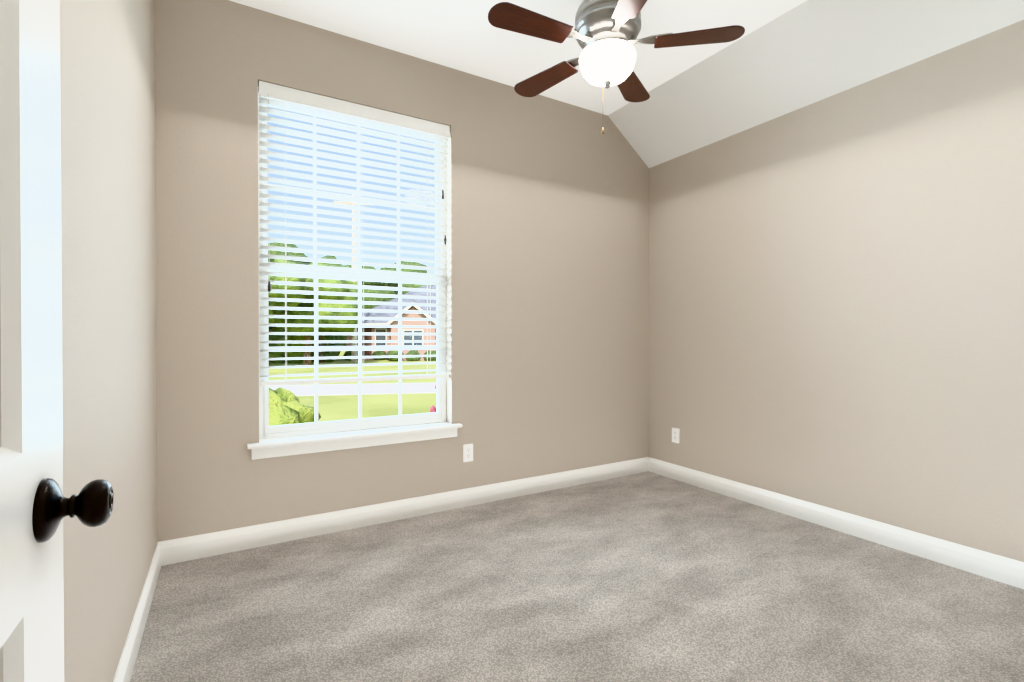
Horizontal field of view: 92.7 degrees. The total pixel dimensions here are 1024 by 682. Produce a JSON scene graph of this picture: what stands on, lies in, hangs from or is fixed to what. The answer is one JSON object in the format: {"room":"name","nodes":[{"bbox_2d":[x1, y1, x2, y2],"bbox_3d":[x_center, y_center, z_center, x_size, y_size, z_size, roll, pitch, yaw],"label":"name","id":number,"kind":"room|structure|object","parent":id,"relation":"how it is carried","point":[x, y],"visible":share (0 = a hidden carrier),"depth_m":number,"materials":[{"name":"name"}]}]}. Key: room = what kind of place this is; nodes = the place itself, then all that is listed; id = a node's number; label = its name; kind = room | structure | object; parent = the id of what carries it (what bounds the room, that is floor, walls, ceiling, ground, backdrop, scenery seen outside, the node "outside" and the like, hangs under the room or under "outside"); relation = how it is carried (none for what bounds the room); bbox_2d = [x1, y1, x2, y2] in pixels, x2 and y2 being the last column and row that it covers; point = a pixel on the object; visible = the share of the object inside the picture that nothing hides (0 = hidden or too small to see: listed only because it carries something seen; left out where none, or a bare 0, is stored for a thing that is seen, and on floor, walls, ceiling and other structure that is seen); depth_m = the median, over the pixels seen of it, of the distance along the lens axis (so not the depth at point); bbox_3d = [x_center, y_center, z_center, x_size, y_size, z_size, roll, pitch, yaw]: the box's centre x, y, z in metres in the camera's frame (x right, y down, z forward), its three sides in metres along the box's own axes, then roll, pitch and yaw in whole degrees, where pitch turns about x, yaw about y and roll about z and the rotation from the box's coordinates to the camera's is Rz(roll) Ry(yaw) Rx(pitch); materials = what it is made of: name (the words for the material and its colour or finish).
{"room":"empty bedroom","nodes":[
{"label":"empty bedroom","id":0,"kind":"room"},
{"bbox_2d":[60,0,157,681],"bbox_3d":[-1.027,-0.368,1.034,0.160,2.920,3.270,0,0,-31],"label":"wall","id":1,"kind":"structure","parent":0,"point":[108,137],"depth_m":1.36,"materials":[{"name":"paint"}]},
{"bbox_2d":[0,0,113,681],"bbox_3d":[-0.359,0.067,0.240,0.153,2.032,0.830,0,0,-31],"label":"door","id":2,"kind":"structure","parent":1,"relation":"in","point":[33,505],"depth_m":0.50,"materials":[{"name":"paint"}]},
{"bbox_2d":[113,543,161,681],"bbox_3d":[-0.951,1.035,1.089,0.016,0.114,2.918,0,0,-31],"label":"baseboard","id":3,"kind":"structure","parent":1,"relation":"attached to","point":[124,671],"depth_m":1.75,"materials":[{"name":"white wood"}]},
{"bbox_2d":[155,0,648,541],"bbox_3d":[-0.332,-0.384,3.251,3.294,2.920,0.160,0,0,-31],"label":"wall","id":4,"kind":"structure","parent":0,"point":[547,365],"depth_m":3.08,"materials":[{"name":"paint"}]},
{"bbox_2d":[258,93,445,439],"bbox_3d":[-0.922,-0.421,2.948,1.097,1.913,0.082,0,0,-31],"label":"window","id":5,"kind":"structure","parent":4,"relation":"in","point":[266,431],"depth_m":2.88,"materials":[{"name":"plastic"}]},
{"bbox_2d":[258,81,449,385],"bbox_3d":[-0.877,-0.569,2.870,1.085,1.611,0.072,0,0,-31],"label":"window blinds","id":6,"kind":"object","parent":5,"relation":"attached to","point":[265,89],"depth_m":2.84,"materials":[{"name":"white plastic"}]},
{"bbox_2d":[247,422,461,459],"bbox_3d":[-0.889,0.576,2.899,1.207,0.084,0.211,0,0,-31],"label":"window sill","id":7,"kind":"structure","parent":4,"relation":"attached to","point":[305,444],"depth_m":2.79,"materials":[{"name":"white wood"}]},
{"bbox_2d":[158,457,648,565],"bbox_3d":[-0.287,1.020,3.186,3.294,0.114,0.016,0,0,-31],"label":"baseboard","id":8,"kind":"structure","parent":4,"relation":"attached to","point":[183,549],"depth_m":2.87,"materials":[{"name":"white wood"}]},
{"bbox_2d":[463,444,472,461],"bbox_3d":[-0.285,0.732,3.189,0.070,0.115,0.009,0,0,-31],"label":"outlet","id":9,"kind":"object","parent":4,"relation":"attached to","point":[467,448],"visible":1,"depth_m":3.18,"materials":[{"name":"white plastic"}]},
{"bbox_2d":[229,0,806,114],"bbox_3d":[0.198,-1.858,1.747,3.006,0.250,3.270,0,0,-31],"label":"ceiling","id":10,"kind":"structure","parent":0,"point":[455,34],"depth_m":2.73,"materials":[{"name":"paint"}]},
{"bbox_2d":[488,0,744,133],"bbox_3d":[0.410,-1.376,2.285,1.125,0.719,1.145,0,0,-31],"label":"ceiling fan","id":11,"kind":"object","parent":10,"relation":"hanging from","point":[607,31],"depth_m":2.20,"materials":[{"name":"brown wood"}]},
{"bbox_2d":[130,471,1023,681],"bbox_3d":[0.460,1.146,1.924,3.614,0.120,3.270,0,0,-31],"label":"floor","id":12,"kind":"structure","parent":0,"point":[647,576],"depth_m":2.02,"materials":[{"name":"grey carpet"}]},
{"bbox_2d":[608,0,1023,167],"bbox_3d":[1.754,-1.641,2.669,0.608,0.698,3.270,0,0,-31],"label":"ceiling","id":13,"kind":"structure","parent":0,"point":[816,50],"depth_m":2.75,"materials":[{"name":"paint"}]},
{"bbox_2d":[648,20,1023,561],"bbox_3d":[1.946,-0.176,2.794,0.160,2.510,3.270,0,0,-31],"label":"wall","id":14,"kind":"structure","parent":0,"point":[836,282],"depth_m":2.67,"materials":[{"name":"paint"}]},
{"bbox_2d":[672,427,678,443],"bbox_3d":[1.267,0.732,3.784,0.009,0.115,0.070,0,0,-31],"label":"outlet","id":15,"kind":"object","parent":14,"relation":"attached to","point":[675,431],"visible":1,"depth_m":3.78,"materials":[{"name":"white plastic"}]},
{"bbox_2d":[648,457,1023,588],"bbox_3d":[1.871,1.023,2.758,0.016,0.114,2.918,0,0,-31],"label":"baseboard","id":16,"kind":"structure","parent":14,"relation":"attached to","point":[995,567],"depth_m":2.66,"materials":[{"name":"white wood"}]},
{"label":"outside","id":17,"kind":"structure","parent":0,"visible":0},
{"bbox_2d":[269,351,436,421],"bbox_3d":[1.264,0.748,101.981,360.000,0.200,320.000,0,0,-11],"label":"lawn","id":18,"kind":"structure","parent":17,"point":[330,407],"depth_m":11.76,"materials":[{"name":"green plant"}]},
{"bbox_2d":[268,245,295,318],"bbox_3d":[-15.428,-2.165,27.785,6.237,6.719,7.105,0,0,-11],"label":"tree","id":19,"kind":"object","parent":18,"relation":"on","point":[274,252],"visible":0.02,"depth_m":27.17,"materials":[{"name":"green plant"}]},
{"bbox_2d":[268,250,306,322],"bbox_3d":[-11.864,-1.700,22.152,5.001,5.872,4.333,0,1,35],"label":"tree","id":20,"kind":"object","parent":18,"relation":"on","point":[275,278],"visible":0.12,"depth_m":21.55,"materials":[{"name":"green plant"}]},
{"bbox_2d":[268,242,310,313],"bbox_3d":[-24.146,-4.362,46.961,9.760,10.830,8.562,0,0,-11],"label":"tree","id":21,"kind":"object","parent":18,"relation":"on","point":[279,244],"visible":0.02,"depth_m":46.54,"materials":[{"name":"green plant"}]},
{"bbox_2d":[269,387,320,425],"bbox_3d":[-3.170,0.981,6.452,1.165,0.744,0.974,0,0,-11],"label":"bush","id":22,"kind":"object","parent":18,"relation":"on","point":[285,408],"visible":0.45,"depth_m":6.36,"materials":[{"name":"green plant"}]},
{"bbox_2d":[268,326,343,362],"bbox_3d":[-16.030,-0.048,28.126,12.353,3.259,5.968,0,0,-11],"label":"hedge","id":23,"kind":"object","parent":18,"relation":"on","point":[281,354],"visible":0.1,"depth_m":26.40,"materials":[{"name":"green plant"}]},
{"bbox_2d":[275,262,362,364],"bbox_3d":[-9.815,-1.471,24.866,4.049,5.375,4.612,0,1,-34],"label":"tree","id":24,"kind":"object","parent":18,"relation":"on","point":[320,280],"visible":0.48,"depth_m":23.59,"materials":[{"name":"green plant"}]},
{"bbox_2d":[310,330,339,361],"bbox_3d":[-10.897,-1.155,27.509,3.814,4.703,3.852,0,1,-39],"label":"tree","id":25,"kind":"object","parent":18,"relation":"on","point":[320,353],"visible":0.02,"depth_m":27.33,"materials":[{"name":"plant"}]},
{"bbox_2d":[310,255,346,345],"bbox_3d":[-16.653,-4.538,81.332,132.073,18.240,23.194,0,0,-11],"label":"tree","id":26,"kind":"object","parent":18,"relation":"on","point":[326,256],"depth_m":72.29,"materials":[{"name":"green plant"}]},
{"bbox_2d":[334,194,373,361],"bbox_3d":[-9.057,-3.707,27.985,2.200,9.800,0.340,0,0,-11],"label":"pole","id":27,"kind":"object","parent":18,"relation":"on","point":[353,337],"visible":0.38,"depth_m":27.86,"materials":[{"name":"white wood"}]},
{"bbox_2d":[335,261,395,308],"bbox_3d":[-18.247,-4.035,55.988,9.776,10.044,6.892,0,0,11],"label":"tree","id":28,"kind":"object","parent":18,"relation":"on","point":[369,283],"visible":0.16,"depth_m":53.42,"materials":[{"name":"green plant"}]},
{"bbox_2d":[343,350,436,360],"bbox_3d":[-5.309,0.805,29.823,9.819,0.973,2.474,0,0,-11],"label":"shrub","id":29,"kind":"object","parent":18,"relation":"on","point":[378,352],"visible":0.44,"depth_m":28.78,"materials":[{"name":"green plant"}]},
{"bbox_2d":[347,285,435,360],"bbox_3d":[-4.344,-1.461,35.355,14.430,5.200,11.780,0,0,-11],"label":"house","id":30,"kind":"structure","parent":18,"relation":"on","point":[417,293],"depth_m":30.31,"materials":[{"name":"brick"}]},
{"bbox_2d":[379,261,435,294],"bbox_3d":[-13.141,-4.537,60.811,8.729,10.976,10.904,0,0,-11],"label":"tree","id":31,"kind":"object","parent":18,"relation":"on","point":[390,284],"visible":0.14,"depth_m":57.20,"materials":[{"name":"green plant"}]},
{"bbox_2d":[430,383,436,412],"bbox_3d":[-0.695,0.845,4.813,0.225,1.043,0.157,0,0,-11],"label":"flower","id":32,"kind":"object","parent":18,"relation":"on","point":[432,408],"visible":0.16,"depth_m":4.82,"materials":[{"name":"pink plant"}]},
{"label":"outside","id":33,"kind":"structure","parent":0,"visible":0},
{"bbox_2d":[269,382,436,395],"bbox_3d":[15.621,1.208,25.264,360.000,0.012,19.100,0,0,-11],"label":"street","id":34,"kind":"structure","parent":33,"point":[376,388],"depth_m":13.26,"materials":[{"name":"concrete"}]}
]}

